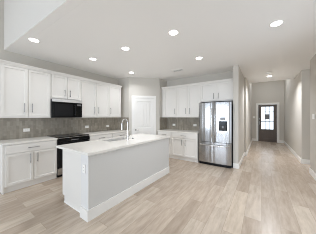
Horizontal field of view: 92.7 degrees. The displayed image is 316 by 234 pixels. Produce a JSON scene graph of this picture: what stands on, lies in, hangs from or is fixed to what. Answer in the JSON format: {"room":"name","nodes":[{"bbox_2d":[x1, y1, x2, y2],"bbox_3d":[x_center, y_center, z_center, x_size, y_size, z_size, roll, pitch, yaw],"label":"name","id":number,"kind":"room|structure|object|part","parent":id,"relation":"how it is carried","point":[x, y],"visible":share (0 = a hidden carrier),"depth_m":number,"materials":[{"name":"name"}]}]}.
{"room":"kitchen","nodes":[
{"label":"kitchen","id":0,"kind":"room"},
{"bbox_2d":[4,0,85,51],"bbox_3d":[-0.900,-2.143,1.756,5.738,1.510,0.119,0,0,32],"label":"wall header","id":1,"kind":"structure","parent":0,"point":[23,19],"depth_m":2.46,"materials":[{"name":"paint"}]},
{"bbox_2d":[0,0,117,84],"bbox_3d":[-3.944,-0.748,2.205,0.150,4.300,8.680,0,0,34],"label":"wall","id":2,"kind":"structure","parent":0,"point":[4,55],"depth_m":3.65,"materials":[{"name":"beige paint"}]},
{"bbox_2d":[0,59,51,117],"bbox_3d":[-2.876,-0.523,3.282,0.376,1.106,0.845,0,0,34],"label":"upper cabinet","id":3,"kind":"object","parent":2,"relation":"attached to","point":[25,90],"visible":1,"depth_m":3.15,"materials":[{"name":"white paint"}]},
{"bbox_3d":[-2.879,-0.498,3.034,0.020,1.001,0.396,0,0,34],"label":"door","id":4,"kind":"part","parent":3,"relation":"part of","materials":[{"name":"white paint"}]},
{"bbox_3d":[-2.877,-1.042,3.283,0.373,0.068,0.845,0,0,34],"label":"crown moulding","id":5,"kind":"part","parent":3,"relation":"part of","materials":[{"name":"white paint"}]},
{"bbox_3d":[-2.646,-0.498,3.375,0.020,1.001,0.396,0,0,34],"label":"door","id":6,"kind":"part","parent":3,"relation":"part of","materials":[{"name":"white paint"}]},
{"bbox_2d":[0,117,128,139],"bbox_3d":[-2.158,0.259,4.181,0.562,0.456,3.160,0,0,34],"label":"backsplash","id":7,"kind":"structure","parent":2,"relation":"attached to","point":[10,128],"depth_m":3.88,"materials":[{"name":"beige tile"}]},
{"bbox_2d":[51,71,81,100],"bbox_3d":[-2.434,-0.750,3.926,0.376,0.653,0.717,0,0,34],"label":"upper cabinet","id":8,"kind":"object","parent":2,"relation":"attached to","point":[64,86],"visible":0.95,"depth_m":3.81,"materials":[{"name":"white paint"}]},
{"bbox_3d":[-2.420,-0.725,3.705,0.020,0.548,0.332,0,0,34],"label":"door","id":9,"kind":"part","parent":8,"relation":"part of","materials":[{"name":"white paint"}]},
{"bbox_2d":[51,99,81,117],"bbox_3d":[-2.413,-0.196,3.912,0.428,0.444,0.711,0,0,34],"label":"microwave","id":10,"kind":"object","parent":8,"relation":"attached to","point":[60,108],"visible":0.96,"depth_m":3.76,"materials":[{"name":"grey metal"}]},
{"bbox_3d":[-2.327,-0.165,3.751,0.029,0.376,0.542,0,0,34],"label":"door","id":11,"kind":"part","parent":10,"relation":"part of","materials":[{"name":"black glass"}]},
{"bbox_3d":[-2.125,-0.165,4.045,0.029,0.376,0.166,0,0,34],"label":"control panel","id":12,"kind":"part","parent":10,"relation":"part of","materials":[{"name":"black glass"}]},
{"bbox_3d":[-2.435,-1.042,3.927,0.373,0.068,0.717,0,0,34],"label":"crown moulding","id":13,"kind":"part","parent":8,"relation":"part of","materials":[{"name":"white paint"}]},
{"bbox_3d":[-2.222,-0.725,3.993,0.020,0.548,0.332,0,0,34],"label":"door","id":14,"kind":"part","parent":8,"relation":"part of","materials":[{"name":"white paint"}]},
{"bbox_2d":[76,77,109,117],"bbox_3d":[-1.972,-0.523,4.601,0.376,1.106,0.918,0,0,34],"label":"upper cabinet","id":15,"kind":"object","parent":2,"relation":"attached to","point":[94,93],"visible":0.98,"depth_m":4.48,"materials":[{"name":"white paint"}]},
{"bbox_3d":[-1.986,-0.498,4.338,0.020,1.001,0.432,0,0,34],"label":"door","id":16,"kind":"part","parent":15,"relation":"part of","materials":[{"name":"white paint"}]},
{"bbox_3d":[-1.973,-1.042,4.601,0.373,0.068,0.918,0,0,34],"label":"crown moulding","id":17,"kind":"part","parent":15,"relation":"part of","materials":[{"name":"white paint"}]},
{"bbox_3d":[-1.732,-0.498,4.709,0.020,1.001,0.432,0,0,34],"label":"door","id":18,"kind":"part","parent":15,"relation":"part of","materials":[{"name":"white paint"}]},
{"bbox_2d":[109,83,121,116],"bbox_3d":[-1.566,-0.523,5.194,0.376,1.106,0.520,0,0,34],"label":"upper cabinet","id":19,"kind":"object","parent":2,"relation":"attached to","point":[114,90],"visible":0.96,"depth_m":5.10,"materials":[{"name":"white paint"}]},
{"bbox_3d":[-1.567,-1.042,5.195,0.373,0.068,0.520,0,0,34],"label":"crown moulding","id":20,"kind":"part","parent":19,"relation":"part of","materials":[{"name":"white paint"}]},
{"bbox_2d":[118,77,128,116],"bbox_3d":[-1.226,0.007,5.531,0.575,2.790,0.120,0,0,34],"label":"wall","id":21,"kind":"structure","parent":0,"point":[124,82],"depth_m":5.45,"materials":[{"name":"beige paint"}]},
{"bbox_2d":[129,77,159,134],"bbox_3d":[-0.493,0.007,5.458,1.090,2.790,0.120,0,0,-8],"label":"wall","id":22,"kind":"structure","parent":0,"point":[137,86],"depth_m":5.40,"materials":[{"name":"beige paint"}]},
{"bbox_2d":[132,96,155,134],"bbox_3d":[-0.504,0.331,5.398,0.864,2.142,0.118,0,0,-8],"label":"door","id":23,"kind":"structure","parent":22,"relation":"in","point":[143,107],"depth_m":5.40,"materials":[{"name":"white paint"}]},
{"bbox_3d":[-0.507,-0.073,5.417,0.404,0.866,0.028,0,0,-8],"label":"panel","id":24,"kind":"part","parent":23,"relation":"part of","materials":[{"name":"white paint"}]},
{"bbox_2d":[0,141,315,233],"bbox_3d":[0.799,1.462,2.847,7.300,0.120,15.400,0,0,34],"label":"floor","id":25,"kind":"structure","parent":0,"point":[271,191],"depth_m":2.40,"materials":[{"name":"brown wood"}]},
{"bbox_2d":[0,140,56,194],"bbox_3d":[-2.761,0.962,3.215,0.650,0.880,0.880,0,0,34],"label":"base cabinet","id":26,"kind":"object","parent":25,"relation":"on","point":[23,165],"visible":0.95,"depth_m":2.98,"materials":[{"name":"white paint"}]},
{"bbox_3d":[-3.028,0.962,2.875,0.594,0.880,0.018,0,0,34],"label":"panel","id":27,"kind":"part","parent":26,"relation":"part of","materials":[{"name":"white paint"}]},
{"bbox_3d":[-2.649,0.992,2.893,0.020,0.570,0.403,0,0,34],"label":"door","id":28,"kind":"part","parent":26,"relation":"part of","materials":[{"name":"white paint"}]},
{"bbox_2d":[0,136,57,145],"bbox_3d":[-2.778,0.504,3.225,0.619,0.034,0.882,0,0,34],"label":"countertop","id":29,"kind":"structure","parent":26,"relation":"on","point":[42,138],"depth_m":3.07,"materials":[{"name":"white stone"}]},
{"bbox_3d":[-2.529,0.612,3.067,0.020,0.150,0.826,0,0,34],"label":"drawer","id":30,"kind":"part","parent":26,"relation":"part of","materials":[{"name":"white paint"}]},
{"bbox_3d":[-2.410,0.992,3.241,0.020,0.570,0.403,0,0,34],"label":"door","id":31,"kind":"part","parent":26,"relation":"part of","materials":[{"name":"white paint"}]},
{"bbox_2d":[48,133,89,176],"bbox_3d":[-2.280,0.939,3.882,0.675,0.927,0.756,0,0,34],"label":"range","id":32,"kind":"object","parent":25,"relation":"on","point":[62,139],"visible":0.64,"depth_m":3.56,"materials":[{"name":"grey metal"}]},
{"bbox_3d":[-2.062,1.260,3.732,0.037,0.145,0.756,0,0,34],"label":"storage drawer","id":33,"kind":"part","parent":32,"relation":"part of","materials":[{"name":"silver metal"}]},
{"bbox_2d":[48,133,88,137],"bbox_3d":[-2.306,0.484,3.900,0.612,0.016,0.756,0,0,34],"label":"cooktop","id":34,"kind":"object","parent":32,"relation":"in","point":[73,135],"depth_m":3.78,"materials":[{"name":"black glass"}]},
{"bbox_3d":[-2.061,0.894,3.732,0.039,0.565,0.756,0,0,34],"label":"oven door","id":35,"kind":"part","parent":32,"relation":"part of","materials":[{"name":"black ceramic"}]},
{"bbox_3d":[-2.057,0.555,3.729,0.050,0.094,0.756,0,0,34],"label":"control panel","id":36,"kind":"part","parent":32,"relation":"part of","materials":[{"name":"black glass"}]},
{"bbox_2d":[89,133,111,140],"bbox_3d":[-1.866,0.962,4.522,0.650,0.880,0.759,0,0,34],"label":"base cabinet","id":37,"kind":"object","parent":25,"relation":"on","point":[103,136],"visible":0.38,"depth_m":4.33,"materials":[{"name":"white paint"}]},
{"bbox_2d":[82,130,129,135],"bbox_3d":[-1.670,0.504,4.842,0.619,0.034,1.510,0,0,34],"label":"countertop","id":38,"kind":"structure","parent":37,"relation":"on","point":[107,131],"depth_m":4.60,"materials":[{"name":"white stone"}]},
{"bbox_2d":[63,138,168,221],"bbox_3d":[-0.672,0.962,3.122,0.843,0.881,2.153,0,0,34],"label":"kitchen island","id":39,"kind":"object","parent":25,"relation":"on","point":[110,177],"visible":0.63,"depth_m":2.39,"materials":[{"name":"grey paint"}]},
{"bbox_3d":[-1.303,1.393,2.313,0.583,0.018,0.012,0,0,34],"label":"shoe moulding","id":40,"kind":"part","parent":39,"relation":"part of","materials":[{"name":"white paint"}]},
{"bbox_3d":[-1.320,0.962,2.344,0.652,0.880,0.020,0,0,34],"label":"panel","id":41,"kind":"part","parent":39,"relation":"part of","materials":[{"name":"white paint"}]},
{"bbox_2d":[82,164,85,172],"bbox_3d":[-1.015,0.717,2.066,0.072,0.115,0.009,0,0,34],"label":"outlet plate","id":42,"kind":"object","parent":39,"relation":"attached to","point":[83,165],"visible":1,"depth_m":2.06,"materials":[{"name":"white plastic"}]},
{"bbox_3d":[-1.004,0.962,2.071,0.176,0.880,0.012,0,0,34],"label":"post","id":43,"kind":"part","parent":39,"relation":"part of","materials":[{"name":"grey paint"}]},
{"bbox_2d":[56,134,169,155],"bbox_3d":[-0.701,0.504,3.155,0.947,0.034,2.177,0,0,34],"label":"island countertop","id":44,"kind":"structure","parent":39,"relation":"on","point":[87,148],"depth_m":2.62,"materials":[{"name":"white stone"}]},
{"bbox_2d":[102,137,126,141],"bbox_3d":[-0.870,0.607,3.251,0.284,0.231,0.614,0,0,34],"label":"sink","id":45,"kind":"object","parent":44,"relation":"in","point":[122,138],"visible":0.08,"depth_m":3.38,"materials":[{"name":"metal"}]},
{"bbox_2d":[121,119,129,139],"bbox_3d":[-0.699,0.265,3.262,0.224,0.442,0.107,0,0,34],"label":"faucet","id":46,"kind":"object","parent":44,"relation":"on","point":[123,119],"visible":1,"depth_m":3.19,"materials":[{"name":"silver metal"}]},
{"bbox_3d":[-0.404,1.327,2.938,0.193,0.150,2.153,0,0,34],"label":"baseboard","id":47,"kind":"part","parent":39,"relation":"part of","materials":[{"name":"white paint"}]},
{"bbox_3d":[-0.329,0.534,2.896,0.010,0.026,2.137,0,0,34],"label":"trim","id":48,"kind":"part","parent":39,"relation":"part of","materials":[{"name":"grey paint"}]},
{"bbox_2d":[112,132,128,137],"bbox_3d":[-1.439,0.962,5.145,0.650,0.880,0.749,0,0,34],"label":"base cabinet","id":49,"kind":"object","parent":25,"relation":"on","point":[120,133],"visible":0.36,"depth_m":4.91,"materials":[{"name":"white paint"}]},
{"bbox_2d":[158,131,171,157],"bbox_3d":[0.385,0.962,5.446,0.569,0.880,0.672,0,0,34],"label":"base cabinet","id":50,"kind":"object","parent":25,"relation":"on","point":[159,132],"visible":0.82,"depth_m":5.10,"materials":[{"name":"white paint"}]},
{"bbox_3d":[0.224,0.612,5.210,0.534,0.150,0.020,0,0,34],"label":"drawer","id":51,"kind":"part","parent":50,"relation":"part of","materials":[{"name":"white paint"}]},
{"bbox_3d":[0.224,0.992,5.210,0.534,0.570,0.020,0,0,34],"label":"door","id":52,"kind":"part","parent":50,"relation":"part of","materials":[{"name":"white paint"}]},
{"bbox_2d":[157,129,198,133],"bbox_3d":[0.766,0.504,5.212,1.466,0.034,0.645,0,0,34],"label":"countertop","id":53,"kind":"structure","parent":50,"relation":"on","point":[163,130],"depth_m":5.07,"materials":[{"name":"white stone"}]},
{"bbox_2d":[172,132,198,162],"bbox_3d":[0.985,0.962,5.035,0.884,0.880,0.672,0,0,34],"label":"base cabinet","id":54,"kind":"object","parent":25,"relation":"on","point":[185,146],"visible":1,"depth_m":4.77,"materials":[{"name":"white paint"}]},
{"bbox_3d":[0.645,0.992,4.922,0.415,0.570,0.020,0,0,34],"label":"door","id":55,"kind":"part","parent":54,"relation":"part of","materials":[{"name":"white paint"}]},
{"bbox_3d":[0.824,0.612,4.799,0.849,0.150,0.020,0,0,34],"label":"drawer","id":56,"kind":"part","parent":54,"relation":"part of","materials":[{"name":"white paint"}]},
{"bbox_3d":[1.003,0.992,4.676,0.415,0.570,0.020,0,0,34],"label":"door","id":57,"kind":"part","parent":54,"relation":"part of","materials":[{"name":"white paint"}]},
{"bbox_2d":[199,101,232,168],"bbox_3d":[1.728,0.496,4.479,0.892,1.812,0.697,0,0,34],"label":"refrigerator","id":58,"kind":"object","parent":25,"relation":"on","point":[215,118],"visible":0.98,"depth_m":4.20,"materials":[{"name":"grey metal"}]},
{"bbox_3d":[1.409,0.162,4.409,0.443,1.119,0.072,0,0,34],"label":"door","id":59,"kind":"part","parent":58,"relation":"part of","materials":[{"name":"silver metal"}]},
{"bbox_3d":[1.519,0.182,4.252,0.028,0.860,0.083,0,0,34],"label":"handle","id":60,"kind":"part","parent":58,"relation":"part of","materials":[{"name":"metal"}]},
{"bbox_3d":[1.557,0.812,4.229,0.802,0.030,0.090,0,0,34],"label":"handle","id":61,"kind":"part","parent":58,"relation":"part of","materials":[{"name":"metal"}]},
{"bbox_3d":[1.593,0.182,4.201,0.028,0.860,0.083,0,0,34],"label":"handle","id":62,"kind":"part","parent":58,"relation":"part of","materials":[{"name":"metal"}]},
{"bbox_3d":[1.594,1.025,4.282,0.892,0.584,0.072,0,0,34],"label":"freezer drawer","id":63,"kind":"part","parent":58,"relation":"part of","materials":[{"name":"silver metal"}]},
{"bbox_3d":[1.780,0.162,4.156,0.443,1.119,0.072,0,0,34],"label":"door","id":64,"kind":"part","parent":58,"relation":"part of","materials":[{"name":"silver metal"}]},
{"bbox_2d":[160,79,166,116],"bbox_3d":[0.182,0.007,5.769,0.120,2.790,0.586,0,0,34],"label":"wall","id":65,"kind":"structure","parent":0,"point":[163,83],"depth_m":5.59,"materials":[{"name":"beige paint"}]},
{"bbox_2d":[13,0,315,82],"bbox_3d":[1.560,-1.448,3.958,7.300,0.120,6.506,0,0,34],"label":"ceiling","id":66,"kind":"structure","parent":0,"point":[227,34],"depth_m":2.72,"materials":[{"name":"paint"}]},
{"bbox_2d":[28,38,39,41],"bbox_3d":[-2.249,-1.384,2.735,0.168,0.006,0.168,0,0,34],"label":"recessed light","id":67,"kind":"object","parent":66,"relation":"in","point":[30,39],"visible":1,"depth_m":2.73,"materials":[{"name":"white paint"}]},
{"bbox_2d":[168,30,178,34],"bbox_3d":[0.256,-1.384,2.491,0.168,0.006,0.168,0,0,34],"label":"recessed light","id":68,"kind":"object","parent":66,"relation":"in","point":[171,32],"visible":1,"depth_m":2.48,"materials":[{"name":"white"}]},
{"bbox_2d":[270,20,283,26],"bbox_3d":[1.768,-1.384,2.250,0.168,0.006,0.168,0,0,34],"label":"recessed light","id":69,"kind":"object","parent":66,"relation":"in","point":[278,22],"visible":1,"depth_m":2.24,"materials":[{"name":"white"}]},
{"bbox_2d":[167,71,232,130],"bbox_3d":[1.377,0.007,5.270,2.415,2.790,0.140,0,0,34],"label":"wall","id":70,"kind":"structure","parent":0,"point":[224,75],"depth_m":5.10,"materials":[{"name":"beige paint"}]},
{"bbox_2d":[161,86,176,116],"bbox_3d":[0.480,-0.523,5.557,0.600,1.106,0.382,0,0,34],"label":"upper cabinet","id":71,"kind":"object","parent":70,"relation":"attached to","point":[169,94],"visible":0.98,"depth_m":5.44,"materials":[{"name":"white paint"}]},
{"bbox_3d":[0.480,-1.042,5.558,0.600,0.068,0.380,0,0,34],"label":"crown moulding","id":72,"kind":"part","parent":71,"relation":"part of","materials":[{"name":"white paint"}]},
{"bbox_2d":[160,117,198,130],"bbox_3d":[0.816,0.259,5.269,1.489,0.456,0.496,0,0,34],"label":"backsplash","id":73,"kind":"structure","parent":70,"relation":"attached to","point":[181,123],"depth_m":5.54,"materials":[{"name":"beige tile"}]},
{"bbox_2d":[176,82,201,116],"bbox_3d":[1.080,-0.523,5.146,0.855,1.106,0.382,0,0,34],"label":"upper cabinet","id":74,"kind":"object","parent":70,"relation":"attached to","point":[188,95],"visible":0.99,"depth_m":5.01,"materials":[{"name":"white paint"}]},
{"bbox_3d":[0.828,-0.498,5.148,0.400,1.001,0.020,0,0,34],"label":"door","id":75,"kind":"part","parent":74,"relation":"part of","materials":[{"name":"white paint"}]},
{"bbox_3d":[1.081,-1.042,5.147,0.855,0.068,0.380,0,0,34],"label":"crown moulding","id":76,"kind":"part","parent":74,"relation":"part of","materials":[{"name":"white paint"}]},
{"bbox_3d":[1.173,-0.498,4.912,0.400,1.001,0.020,0,0,34],"label":"door","id":77,"kind":"part","parent":74,"relation":"part of","materials":[{"name":"white paint"}]},
{"bbox_2d":[200,78,232,102],"bbox_3d":[1.823,-0.767,4.637,0.948,0.618,0.382,0,0,34],"label":"upper cabinet","id":78,"kind":"object","parent":70,"relation":"attached to","point":[216,90],"visible":0.95,"depth_m":4.50,"materials":[{"name":"white paint"}]},
{"bbox_3d":[1.552,-0.743,4.652,0.447,0.513,0.020,0,0,34],"label":"door","id":79,"kind":"part","parent":78,"relation":"part of","materials":[{"name":"white paint"}]},
{"bbox_3d":[1.824,-1.042,4.638,0.948,0.068,0.380,0,0,34],"label":"crown moulding","id":80,"kind":"part","parent":78,"relation":"part of","materials":[{"name":"white paint"}]},
{"bbox_3d":[1.936,-0.743,4.389,0.447,0.513,0.020,0,0,34],"label":"door","id":81,"kind":"part","parent":78,"relation":"part of","materials":[{"name":"white paint"}]},
{"bbox_2d":[233,65,243,163],"bbox_3d":[2.559,0.007,4.744,0.130,2.790,1.620,0,0,34],"label":"wall","id":82,"kind":"structure","parent":0,"point":[238,78],"depth_m":4.11,"materials":[{"name":"beige paint"}]},
{"bbox_2d":[233,163,238,168],"bbox_3d":[2.103,1.335,4.065,0.146,0.135,0.016,0,0,34],"label":"baseboard","id":83,"kind":"structure","parent":82,"relation":"attached to","point":[235,165],"depth_m":4.06,"materials":[{"name":"white paint"}]},
{"bbox_2d":[239,152,244,167],"bbox_3d":[2.619,1.335,4.703,0.016,0.135,1.620,0,0,34],"label":"baseboard","id":84,"kind":"structure","parent":82,"relation":"attached to","point":[241,160],"depth_m":4.52,"materials":[{"name":"white paint"}]},
{"bbox_2d":[244,77,251,151],"bbox_3d":[4.213,-0.448,7.102,0.195,3.700,4.140,0,0,34],"label":"wall","id":85,"kind":"structure","parent":0,"point":[247,86],"depth_m":5.83,"materials":[{"name":"beige paint"}]},
{"bbox_2d":[252,80,283,140],"bbox_3d":[6.057,-0.448,8.444,1.950,3.700,0.160,0,0,34],"label":"wall","id":86,"kind":"structure","parent":0,"point":[270,91],"depth_m":8.29,"materials":[{"name":"beige paint"}]},
{"bbox_2d":[256,102,278,142],"bbox_3d":[6.090,0.324,8.403,1.044,2.157,0.171,0,0,34],"label":"door","id":87,"kind":"structure","parent":86,"relation":"in","point":[267,114],"depth_m":8.38,"materials":[{"name":"brown wood"}]},
{"bbox_3d":[6.075,1.057,8.390,0.460,0.290,0.010,0,0,34],"label":"panel","id":88,"kind":"part","parent":87,"relation":"part of","materials":[{"name":"brown wood"}]},
{"bbox_3d":[6.090,0.082,8.412,0.558,1.258,0.008,0,0,34],"label":"glass","id":89,"kind":"part","parent":87,"relation":"part of","materials":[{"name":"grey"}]},
{"bbox_3d":[6.074,0.082,8.389,0.620,1.320,0.012,0,0,34],"label":"glass moulding","id":90,"kind":"part","parent":87,"relation":"part of","materials":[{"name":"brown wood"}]},
{"bbox_3d":[6.074,1.057,8.389,0.600,0.430,0.014,0,0,34],"label":"moulding","id":91,"kind":"part","parent":87,"relation":"part of","materials":[{"name":"brown wood"}]},
{"bbox_2d":[284,54,315,173],"bbox_3d":[3.054,-0.448,1.278,1.606,3.700,15.060,0,0,34],"label":"wall","id":92,"kind":"structure","parent":0,"point":[297,93],"depth_m":4.50,"materials":[{"name":"beige paint"}]},
{"bbox_2d":[284,141,300,162],"bbox_3d":[5.465,1.335,6.232,0.016,0.135,4.160,0,0,34],"label":"baseboard","id":93,"kind":"structure","parent":92,"relation":"attached to","point":[285,143],"depth_m":5.55,"materials":[{"name":"white paint"}]},
{"bbox_2d":[301,159,309,163],"bbox_3d":[4.947,1.335,4.056,1.622,0.135,0.016,0,0,34],"label":"baseboard","id":94,"kind":"structure","parent":92,"relation":"attached to","point":[303,161],"depth_m":4.45,"materials":[{"name":"white paint"}]},
{"bbox_2d":[309,168,315,180],"bbox_3d":[0.952,1.335,-0.355,0.016,0.135,9.890,0,0,34],"label":"baseboard","id":95,"kind":"structure","parent":92,"relation":"attached to","point":[311,172],"depth_m":3.49,"materials":[{"name":"white paint"}]}
]}

